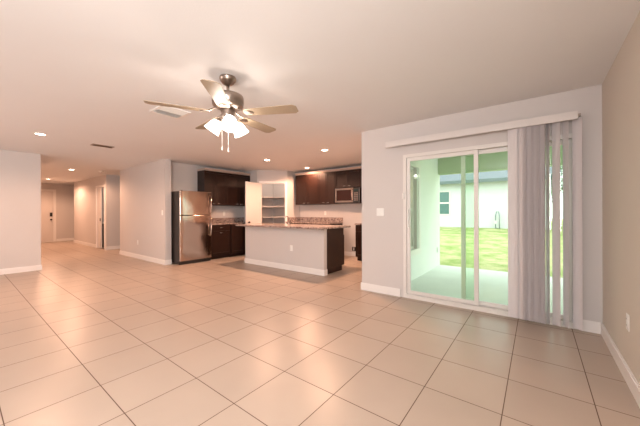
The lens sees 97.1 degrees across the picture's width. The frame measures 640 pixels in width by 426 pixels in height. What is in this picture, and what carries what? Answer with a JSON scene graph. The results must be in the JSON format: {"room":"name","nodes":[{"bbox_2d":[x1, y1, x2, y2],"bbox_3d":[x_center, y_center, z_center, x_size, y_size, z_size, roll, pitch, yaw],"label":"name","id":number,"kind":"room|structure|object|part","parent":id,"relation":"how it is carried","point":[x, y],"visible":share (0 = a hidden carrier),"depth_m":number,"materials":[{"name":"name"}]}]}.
{"room":"living room","nodes":[
{"label":"living room","id":0,"kind":"room"},
{"bbox_2d":[0,150,40,268],"bbox_3d":[-10.155,0.012,6.806,7.800,2.440,3.850,0,0,37],"label":"wall","id":1,"kind":"structure","parent":0,"point":[20,172],"depth_m":5.72,"materials":[{"name":"paint"}]},
{"bbox_2d":[0,265,41,274],"bbox_3d":[-7.044,1.167,4.560,0.165,0.110,3.665,0,0,37],"label":"baseboard","id":2,"kind":"structure","parent":1,"relation":"attached to","point":[35,267],"depth_m":5.71,"materials":[{"name":"paint"}]},
{"bbox_2d":[41,183,73,238],"bbox_3d":[-10.531,0.013,12.890,0.200,2.440,5.650,0,0,37],"label":"wall","id":3,"kind":"structure","parent":0,"point":[64,192],"depth_m":12.14,"materials":[{"name":"paint"}]},
{"bbox_2d":[41,191,52,241],"bbox_3d":[-11.408,0.180,11.477,0.124,2.088,0.860,0,0,37],"label":"door","id":4,"kind":"structure","parent":3,"relation":"in","point":[46,196],"depth_m":11.67,"materials":[{"name":"paint"}]},
{"bbox_3d":[-11.424,0.161,11.490,0.006,1.750,0.640,0,0,37],"label":"molding","id":5,"kind":"part","parent":4,"relation":"part of","materials":[{"name":"paint"}]},
{"bbox_2d":[41,189,55,241],"bbox_3d":[-11.439,0.141,11.501,0.050,2.190,1.040,0,0,37],"label":"door frame","id":6,"kind":"structure","parent":3,"relation":"attached to","point":[53,190],"depth_m":11.87,"materials":[{"name":"paint"}]},
{"bbox_2d":[56,238,73,240],"bbox_3d":[-9.941,1.176,13.480,0.015,0.110,3.900,0,0,37],"label":"baseboard","id":7,"kind":"structure","parent":3,"relation":"attached to","point":[62,239],"depth_m":12.16,"materials":[{"name":"paint"}]},
{"bbox_2d":[74,175,119,249],"bbox_3d":[-6.256,0.000,11.031,8.850,2.440,3.800,0,0,37],"label":"wall","id":8,"kind":"structure","parent":0,"point":[84,190],"depth_m":9.95,"materials":[{"name":"paint"}]},
{"bbox_2d":[74,240,119,249],"bbox_3d":[-7.383,1.168,11.762,3.965,0.110,3.615,0,0,37],"label":"baseboard","id":9,"kind":"structure","parent":8,"relation":"attached to","point":[75,241],"depth_m":9.96,"materials":[{"name":"paint"}]},
{"bbox_2d":[97,188,101,247],"bbox_3d":[-7.499,0.198,9.609,0.395,2.028,0.041,0,0,37],"label":"door","id":10,"kind":"structure","parent":8,"relation":"in","point":[99,190],"depth_m":9.58,"materials":[{"name":"paint"}]},
{"bbox_2d":[96,184,104,249],"bbox_3d":[-7.365,0.161,9.476,0.930,2.125,0.018,0,0,37],"label":"door frame","id":11,"kind":"structure","parent":8,"relation":"attached to","point":[99,186],"depth_m":9.40,"materials":[{"name":"paint"}]},
{"bbox_2d":[120,159,170,259],"bbox_3d":[-4.627,-0.005,7.436,2.850,2.440,0.205,0,0,37],"label":"wall","id":12,"kind":"structure","parent":0,"point":[145,189],"depth_m":7.10,"materials":[{"name":"paint"}]},
{"bbox_2d":[119,250,171,264],"bbox_3d":[-4.641,1.160,7.399,2.865,0.110,0.155,0,0,37],"label":"baseboard","id":13,"kind":"structure","parent":12,"relation":"attached to","point":[151,259],"depth_m":7.05,"materials":[{"name":"paint"}]},
{"bbox_2d":[171,162,272,222],"bbox_3d":[-2.702,-0.011,8.270,0.150,2.440,3.460,0,0,37],"label":"wall","id":14,"kind":"structure","parent":0,"point":[183,176],"depth_m":7.83,"materials":[{"name":"paint"}]},
{"bbox_2d":[197,168,226,205],"bbox_3d":[-2.882,-0.658,7.606,0.374,0.955,0.668,0,0,37],"label":"upper cabinet","id":15,"kind":"object","parent":14,"relation":"attached to","point":[214,181],"visible":0.86,"depth_m":7.47,"materials":[{"name":"brown wood"}]},
{"bbox_3d":[-2.870,-0.631,7.386,0.020,0.892,0.329,0,0,37],"label":"cabinet door","id":16,"kind":"part","parent":15,"relation":"part of","materials":[{"name":"brown wood"}]},
{"bbox_3d":[-2.888,-1.108,7.609,0.365,0.055,0.668,0,0,37],"label":"crown molding","id":17,"kind":"part","parent":15,"relation":"part of","materials":[{"name":"wood"}]},
{"bbox_3d":[-2.666,-0.632,7.652,0.020,0.892,0.329,0,0,37],"label":"cabinet door","id":18,"kind":"part","parent":15,"relation":"part of","materials":[{"name":"brown wood"}]},
{"bbox_2d":[227,171,249,205],"bbox_3d":[-2.438,-0.660,8.185,0.374,0.955,0.788,0,0,37],"label":"upper cabinet","id":19,"kind":"object","parent":14,"relation":"attached to","point":[235,180],"visible":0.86,"depth_m":8.03,"materials":[{"name":"brown wood"}]},
{"bbox_3d":[-2.444,-0.632,7.941,0.020,0.892,0.389,0,0,37],"label":"cabinet door","id":20,"kind":"part","parent":19,"relation":"part of","materials":[{"name":"brown wood"}]},
{"bbox_3d":[-2.443,-1.110,8.188,0.365,0.055,0.788,0,0,37],"label":"crown molding","id":21,"kind":"part","parent":19,"relation":"part of","materials":[{"name":"wood"}]},
{"bbox_3d":[-2.204,-0.633,8.255,0.020,0.892,0.389,0,0,37],"label":"cabinet door","id":22,"kind":"part","parent":19,"relation":"part of","materials":[{"name":"brown wood"}]},
{"bbox_2d":[243,170,299,221],"bbox_3d":[-1.456,-0.015,8.558,1.718,2.440,0.518,0,0,-8],"label":"wall","id":23,"kind":"structure","parent":0,"point":[293,210],"depth_m":8.43,"materials":[{"name":"paint"}]},
{"bbox_2d":[245,181,261,223],"bbox_3d":[-1.836,0.177,7.946,0.190,2.033,0.638,0,0,37],"label":"pantry door","id":24,"kind":"structure","parent":23,"relation":"in","point":[253,191],"depth_m":7.92,"materials":[{"name":"paint"}]},
{"bbox_2d":[259,181,286,223],"bbox_3d":[-1.386,0.149,8.374,0.814,2.110,0.115,0,0,-11],"label":"trim","id":25,"kind":"structure","parent":23,"relation":"attached to","point":[262,182],"depth_m":8.38,"materials":[{"name":"paint"}]},
{"bbox_2d":[273,166,361,251],"bbox_3d":[0.375,-0.021,8.216,5.100,2.440,0.200,0,0,37],"label":"wall","id":26,"kind":"structure","parent":0,"point":[351,214],"depth_m":8.10,"materials":[{"name":"paint"}]},
{"bbox_2d":[262,197,284,198],"bbox_3d":[-1.427,-0.465,8.902,1.103,0.022,0.898,0,0,37],"label":"shelf","id":27,"kind":"object","parent":26,"relation":"attached to","point":[262,197],"visible":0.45,"depth_m":8.86,"materials":[{"name":"white wood"}]},
{"bbox_2d":[295,171,320,204],"bbox_3d":[-0.300,-0.687,8.365,0.848,0.935,0.384,0,0,37],"label":"upper cabinet","id":28,"kind":"object","parent":26,"relation":"attached to","point":[306,183],"visible":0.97,"depth_m":8.21,"materials":[{"name":"brown wood"}]},
{"bbox_3d":[-0.560,-0.658,8.376,0.419,0.872,0.020,0,0,37],"label":"cabinet door","id":29,"kind":"part","parent":28,"relation":"part of","materials":[{"name":"brown wood"}]},
{"bbox_3d":[-0.299,-1.127,8.368,0.848,0.055,0.375,0,0,37],"label":"crown molding","id":30,"kind":"part","parent":28,"relation":"part of","materials":[{"name":"wood"}]},
{"bbox_3d":[-0.222,-0.659,8.117,0.419,0.872,0.020,0,0,37],"label":"cabinet door","id":31,"kind":"part","parent":28,"relation":"part of","materials":[{"name":"brown wood"}]},
{"bbox_2d":[317,169,334,204],"bbox_3d":[0.259,-0.688,7.936,0.558,0.935,0.384,0,0,37],"label":"upper cabinet","id":32,"kind":"object","parent":26,"relation":"attached to","point":[326,190],"visible":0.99,"depth_m":7.80,"materials":[{"name":"brown wood"}]},
{"bbox_3d":[0.058,-0.660,7.903,0.274,0.872,0.020,0,0,37],"label":"cabinet door","id":33,"kind":"part","parent":32,"relation":"part of","materials":[{"name":"brown wood"}]},
{"bbox_3d":[0.261,-1.128,7.940,0.558,0.055,0.375,0,0,37],"label":"crown molding","id":34,"kind":"part","parent":32,"relation":"part of","materials":[{"name":"wood"}]},
{"bbox_3d":[0.280,-0.661,7.733,0.274,0.872,0.020,0,0,37],"label":"cabinet door","id":35,"kind":"part","parent":32,"relation":"part of","materials":[{"name":"brown wood"}]},
{"bbox_2d":[334,166,360,188],"bbox_3d":[0.802,-0.900,7.519,0.808,0.515,0.384,0,0,37],"label":"upper cabinet","id":36,"kind":"object","parent":26,"relation":"attached to","point":[350,177],"visible":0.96,"depth_m":7.38,"materials":[{"name":"brown wood"}]},
{"bbox_3d":[0.551,-0.872,7.524,0.399,0.452,0.020,0,0,37],"label":"cabinet door","id":37,"kind":"part","parent":36,"relation":"part of","materials":[{"name":"brown wood"}]},
{"bbox_3d":[0.804,-1.130,7.523,0.808,0.055,0.375,0,0,37],"label":"crown molding","id":38,"kind":"part","parent":36,"relation":"part of","materials":[{"name":"wood"}]},
{"bbox_2d":[335,187,361,203],"bbox_3d":[0.801,-0.425,7.459,0.730,0.405,0.476,0,0,37],"label":"microwave oven","id":39,"kind":"object","parent":36,"relation":"attached to","point":[342,195],"visible":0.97,"depth_m":7.28,"materials":[{"name":"silver metal"}]},
{"bbox_3d":[0.629,-0.439,7.372,0.558,0.373,0.029,0,0,37],"label":"oven door","id":40,"kind":"part","parent":39,"relation":"part of","materials":[{"name":"silver metal"}]},
{"bbox_3d":[0.918,-0.439,7.150,0.166,0.373,0.029,0,0,37],"label":"control panel","id":41,"kind":"part","parent":39,"relation":"part of","materials":[{"name":"black plastic"}]},
{"bbox_3d":[0.872,-0.873,7.278,0.399,0.452,0.020,0,0,37],"label":"cabinet door","id":42,"kind":"part","parent":36,"relation":"part of","materials":[{"name":"brown wood"}]},
{"bbox_2d":[344,251,355,256],"bbox_3d":[1.484,1.140,7.234,2.110,0.110,0.015,0,0,37],"label":"baseboard","id":43,"kind":"structure","parent":26,"relation":"attached to","point":[345,252],"depth_m":7.72,"materials":[{"name":"paint"}]},
{"bbox_2d":[360,166,361,202],"bbox_3d":[1.394,-0.692,7.066,0.658,0.935,0.384,0,0,37],"label":"upper cabinet","id":44,"kind":"object","parent":26,"relation":"attached to","point":[360,166],"visible":0.05,"depth_m":7.13,"materials":[{"name":"brown wood"}]},
{"bbox_3d":[1.173,-0.664,7.048,0.324,0.872,0.020,0,0,37],"label":"cabinet door","id":45,"kind":"part","parent":44,"relation":"part of","materials":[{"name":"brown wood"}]},
{"bbox_2d":[0,240,639,425],"bbox_3d":[-4.921,1.266,6.389,17.010,0.100,9.550,0,0,37],"label":"floor","id":46,"kind":"structure","parent":0,"point":[93,336],"depth_m":2.36,"materials":[{"name":"tile"}]},
{"bbox_2d":[102,222,103,246],"bbox_3d":[-7.154,0.793,9.884,1.055,0.860,0.535,0,0,37],"label":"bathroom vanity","id":47,"kind":"object","parent":46,"relation":"on","point":[102,222],"visible":0.02,"depth_m":9.93,"materials":[{"name":"brown wood"}]},
{"bbox_2d":[171,190,211,264],"bbox_3d":[-3.167,0.351,6.910,0.703,1.717,0.785,0,0,37],"label":"refrigerator","id":48,"kind":"object","parent":46,"relation":"on","point":[191,219],"visible":0.97,"depth_m":6.64,"materials":[{"name":"grey metal"}]},
{"bbox_3d":[-2.958,0.602,6.750,0.070,1.045,0.781,0,0,37],"label":"door","id":49,"kind":"part","parent":48,"relation":"part of","materials":[{"name":"silver metal"}]},
{"bbox_3d":[-2.960,-0.214,6.750,0.070,0.563,0.781,0,0,37],"label":"freezer door","id":50,"kind":"part","parent":48,"relation":"part of","materials":[{"name":"silver metal"}]},
{"bbox_2d":[210,224,230,259],"bbox_3d":[-2.790,0.766,7.520,0.609,0.885,0.578,0,0,37],"label":"base cabinet","id":51,"kind":"object","parent":46,"relation":"on","point":[221,235],"visible":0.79,"depth_m":7.37,"materials":[{"name":"brown wood"}]},
{"bbox_3d":[-2.583,0.403,7.361,0.020,0.150,0.574,0,0,37],"label":"drawer","id":52,"kind":"part","parent":51,"relation":"part of","materials":[{"name":"brown wood"}]},
{"bbox_3d":[-2.582,0.795,7.361,0.020,0.617,0.574,0,0,37],"label":"cabinet door","id":53,"kind":"part","parent":51,"relation":"part of","materials":[{"name":"brown wood"}]},
{"bbox_2d":[212,217,244,224],"bbox_3d":[-2.536,0.239,7.871,0.593,0.163,1.448,0,0,37],"label":"countertop","id":54,"kind":"structure","parent":51,"relation":"on","point":[238,220],"depth_m":7.94,"materials":[{"name":"beige stone"}]},
{"bbox_2d":[229,224,244,256],"bbox_3d":[-2.320,0.765,8.067,0.609,0.885,0.858,0,0,37],"label":"base cabinet","id":55,"kind":"object","parent":46,"relation":"on","point":[237,232],"visible":0.41,"depth_m":7.72,"materials":[{"name":"brown wood"}]},
{"bbox_2d":[245,226,343,275],"bbox_3d":[-0.629,0.760,6.327,2.370,0.884,0.766,0,0,37],"label":"kitchen island","id":56,"kind":"object","parent":46,"relation":"on","point":[317,252],"visible":0.94,"depth_m":5.80,"materials":[{"name":"paint"}]},
{"bbox_3d":[-0.820,1.148,6.077,2.370,0.110,0.135,0,0,37],"label":"baseboard","id":57,"kind":"part","parent":56,"relation":"part of","materials":[{"name":"paint"}]},
{"bbox_2d":[236,223,350,229],"bbox_3d":[-0.664,0.298,6.217,2.500,0.036,1.020,0,0,37],"label":"island countertop","id":58,"kind":"structure","parent":56,"relation":"on","point":[272,225],"depth_m":5.89,"materials":[{"name":"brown stone"}]},
{"bbox_2d":[286,223,342,224],"bbox_3d":[-0.192,0.758,8.114,1.578,0.885,0.651,0,0,37],"label":"base cabinet","id":59,"kind":"object","parent":46,"relation":"on","point":[286,223],"visible":0.04,"depth_m":7.82,"materials":[{"name":"brown wood"}]},
{"bbox_2d":[286,217,342,223],"bbox_3d":[-0.185,0.232,8.120,1.603,0.163,0.633,0,0,37],"label":"countertop","id":60,"kind":"structure","parent":59,"relation":"on","point":[310,220],"depth_m":8.27,"materials":[{"name":"beige stone"}]},
{"bbox_2d":[355,225,361,260],"bbox_3d":[1.304,0.753,6.967,0.648,0.885,0.651,0,0,37],"label":"base cabinet","id":61,"kind":"object","parent":46,"relation":"on","point":[358,228],"visible":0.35,"depth_m":6.89,"materials":[{"name":"brown wood"}]},
{"bbox_3d":[1.131,0.391,6.743,0.644,0.150,0.020,0,0,37],"label":"drawer","id":62,"kind":"part","parent":61,"relation":"part of","materials":[{"name":"brown wood"}]},
{"bbox_3d":[1.132,0.783,6.743,0.644,0.617,0.020,0,0,37],"label":"cabinet door","id":63,"kind":"part","parent":61,"relation":"part of","materials":[{"name":"brown wood"}]},
{"bbox_2d":[0,0,639,184],"bbox_3d":[-4.929,-1.274,6.389,17.010,0.100,9.550,0,0,37],"label":"ceiling","id":64,"kind":"structure","parent":0,"point":[80,74],"depth_m":2.40,"materials":[{"name":"paint"}]},
{"bbox_2d":[32,132,47,135],"bbox_3d":[-4.384,-1.221,4.428,0.184,0.008,0.184,0,0,37],"label":"recessed light","id":65,"kind":"object","parent":64,"relation":"in","point":[35,133],"visible":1,"depth_m":4.43,"materials":[{"name":"white plastic"}]},
{"bbox_2d":[91,144,113,147],"bbox_3d":[-4.019,-1.221,5.225,0.150,0.013,0.330,0,0,37],"label":"ceiling vent","id":66,"kind":"object","parent":64,"relation":"in","point":[98,145],"visible":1,"depth_m":5.22,"materials":[{"name":"silver metal"}]},
{"bbox_2d":[150,106,190,118],"bbox_3d":[-1.832,-1.226,3.467,0.340,0.016,0.340,0,0,37],"label":"ceiling vent","id":67,"kind":"object","parent":64,"relation":"in","point":[172,112],"visible":0.94,"depth_m":3.46,"materials":[{"name":"white plastic"}]},
{"bbox_2d":[143,74,297,151],"bbox_3d":[-0.850,-0.894,2.632,1.262,0.684,1.262,0,0,37],"label":"ceiling fan","id":68,"kind":"object","parent":64,"relation":"hanging from","point":[228,102],"visible":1,"depth_m":2.53,"materials":[{"name":"beige wood"}]},
{"bbox_3d":[-1.217,-0.904,2.419,0.493,0.028,0.142,0,0,-26],"label":"fan blade","id":69,"kind":"part","parent":68,"relation":"part of","materials":[{"name":"brown wood"}]},
{"bbox_3d":[-1.000,-0.921,2.522,0.148,0.062,0.073,0,0,-26],"label":"blade arm","id":70,"kind":"part","parent":68,"relation":"part of","materials":[{"name":"silver metal"}]},
{"bbox_3d":[-1.129,-0.904,2.894,0.142,0.028,0.493,0,0,-44],"label":"fan blade","id":71,"kind":"part","parent":68,"relation":"part of","materials":[{"name":"brown wood"}]},
{"bbox_3d":[-0.993,-0.779,2.606,0.148,0.148,0.143,0,0,37],"label":"lamp shade","id":72,"kind":"part","parent":68,"relation":"part of","materials":[{"name":"white glass"}]},
{"bbox_3d":[-0.792,-0.905,2.188,0.142,0.028,0.493,0,0,-8],"label":"fan blade","id":73,"kind":"part","parent":68,"relation":"part of","materials":[{"name":"brown wood"}]},
{"bbox_3d":[-0.788,-0.780,2.460,0.148,0.148,0.141,0,0,37],"label":"lamp shade","id":74,"kind":"part","parent":68,"relation":"part of","materials":[{"name":"white glass"}]},
{"bbox_3d":[-0.764,-0.780,2.713,0.146,0.148,0.150,0,0,37],"label":"lamp shade","id":75,"kind":"part","parent":68,"relation":"part of","materials":[{"name":"white glass"}]},
{"bbox_3d":[-0.764,-0.922,2.747,0.073,0.062,0.148,0,0,28],"label":"blade arm","id":76,"kind":"part","parent":68,"relation":"part of","materials":[{"name":"silver metal"}]},
{"bbox_3d":[-0.677,-0.922,2.565,0.148,0.062,0.073,0,0,10],"label":"blade arm","id":77,"kind":"part","parent":68,"relation":"part of","materials":[{"name":"silver metal"}]},
{"bbox_3d":[-0.649,-0.906,2.958,0.142,0.028,0.493,0,0,28],"label":"fan blade","id":78,"kind":"part","parent":68,"relation":"part of","materials":[{"name":"brown wood"}]},
{"bbox_3d":[-0.441,-0.907,2.521,0.493,0.028,0.142,0,0,10],"label":"fan blade","id":79,"kind":"part","parent":68,"relation":"part of","materials":[{"name":"brown wood"}]},
{"bbox_2d":[411,159,439,280],"bbox_3d":[1.791,0.004,5.588,0.345,2.500,2.910,0,0,37],"label":"wall","id":80,"kind":"structure","parent":0,"point":[428,259],"depth_m":5.89,"materials":[{"name":"paint"}]},
{"bbox_2d":[411,161,420,255],"bbox_3d":[1.558,-0.075,5.112,0.175,1.740,1.110,0,0,37],"label":"window","id":81,"kind":"structure","parent":80,"relation":"in","point":[413,163],"depth_m":5.43,"materials":[{"name":"paint"}]},
{"bbox_2d":[362,84,602,323],"bbox_3d":[1.843,-0.026,3.589,2.860,2.440,0.200,0,0,37],"label":"wall","id":82,"kind":"structure","parent":0,"point":[382,167],"depth_m":3.57,"materials":[{"name":"paint"}]},
{"bbox_2d":[377,208,383,215],"bbox_3d":[0.890,-0.003,4.187,0.116,0.115,0.010,0,0,37],"label":"light switch","id":83,"kind":"object","parent":82,"relation":"attached to","point":[380,211],"visible":1,"depth_m":4.18,"materials":[{"name":"white plastic"}]},
{"bbox_2d":[385,111,582,330],"bbox_3d":[1.784,0.086,3.432,2.057,2.167,0.118,0,0,37],"label":"vertical blind","id":84,"kind":"object","parent":82,"relation":"attached to","point":[528,233],"visible":1,"depth_m":2.98,"materials":[{"name":"plastic"}]},
{"bbox_2d":[402,133,578,329],"bbox_3d":[1.929,0.194,3.466,1.836,2.000,0.152,0,0,37],"label":"door","id":85,"kind":"structure","parent":82,"relation":"in","point":[475,304],"depth_m":3.54,"materials":[{"name":"paint"}]},
{"bbox_3d":[1.224,0.086,3.933,0.024,0.260,0.032,0,0,37],"label":"handle","id":86,"kind":"part","parent":85,"relation":"part of","materials":[{"name":"white plastic"}]},
{"bbox_3d":[1.577,0.189,3.705,0.884,1.893,0.035,0,0,37],"label":"panel","id":87,"kind":"part","parent":85,"relation":"part of","materials":[{"name":"glass"}]},
{"bbox_3d":[2.218,0.186,3.276,1.054,1.893,0.035,0,0,37],"label":"panel","id":88,"kind":"part","parent":85,"relation":"part of","materials":[{"name":"glass"}]},
{"bbox_2d":[602,11,639,384],"bbox_3d":[0.840,-0.023,0.093,0.200,2.440,6.570,0,0,37],"label":"wall","id":89,"kind":"structure","parent":0,"point":[621,85],"depth_m":2.11,"materials":[{"name":"beige paint"}]},
{"bbox_2d":[361,282,639,407],"bbox_3d":[0.604,1.143,2.144,2.675,0.110,9.135,0,0,37],"label":"baseboard","id":90,"kind":"structure","parent":89,"relation":"attached to","point":[630,379],"depth_m":2.47,"materials":[{"name":"paint"}]},
{"bbox_2d":[626,313,629,331],"bbox_3d":[2.161,0.773,1.987,0.009,0.115,0.070,0,0,37],"label":"wall outlet","id":91,"kind":"object","parent":89,"relation":"attached to","point":[627,315],"visible":1,"depth_m":1.97,"materials":[{"name":"white plastic"}]},
{"label":"outside","id":92,"kind":"structure","parent":0,"visible":0},
{"bbox_2d":[440,218,562,277],"bbox_3d":[18.808,1.047,19.605,54.000,0.436,40.000,0,0,37],"label":"lawn","id":93,"kind":"structure","parent":92,"point":[493,243],"depth_m":9.15,"materials":[{"name":"green plant"}]},
{"bbox_2d":[494,211,499,228],"bbox_3d":[9.493,0.427,15.139,0.250,0.946,0.080,0,0,37],"label":"standpipe","id":94,"kind":"object","parent":93,"relation":"on","point":[495,221],"visible":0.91,"depth_m":15.12,"materials":[{"name":"white plastic"}]},
{"bbox_2d":[440,167,561,229],"bbox_3d":[8.074,-1.450,21.514,15.250,4.850,8.920,0,0,37],"label":"neighbor house","id":95,"kind":"structure","parent":93,"relation":"on","point":[493,185],"depth_m":15.80,"materials":[{"name":"grey paint"}]},
{"bbox_3d":[7.408,-0.548,16.984,0.660,1.310,0.005,0,0,37],"label":"glass","id":96,"kind":"part","parent":95,"relation":"part of","materials":[{"name":"teal glass"}]},
{"bbox_2d":[551,167,562,201],"bbox_3d":[18.171,-2.383,23.515,5.484,6.660,5.380,0,0,37],"label":"tree","id":97,"kind":"object","parent":93,"relation":"on","point":[561,185],"visible":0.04,"depth_m":23.02,"materials":[{"name":"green plant"}]},
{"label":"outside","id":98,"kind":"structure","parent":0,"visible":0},
{"bbox_2d":[411,265,562,313],"bbox_3d":[4.325,1.291,3.668,6.004,0.110,2.920,0,0,37],"label":"patio slab","id":99,"kind":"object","parent":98,"point":[445,280],"visible":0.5,"depth_m":4.86,"materials":[{"name":"concrete"}]},
{"bbox_3d":[7.237,0.173,3.154,0.250,2.109,0.250,0,0,37],"label":"porch column","id":100,"kind":"structure","parent":99,"relation":"on","visible":0},
{"bbox_2d":[438,145,562,174],"bbox_3d":[5.151,-1.056,4.756,6.004,0.359,0.180,0,0,37],"label":"beam","id":101,"kind":"structure","parent":100,"relation":"on","point":[498,161],"depth_m":5.96,"materials":[{"name":"paint"}]}
]}

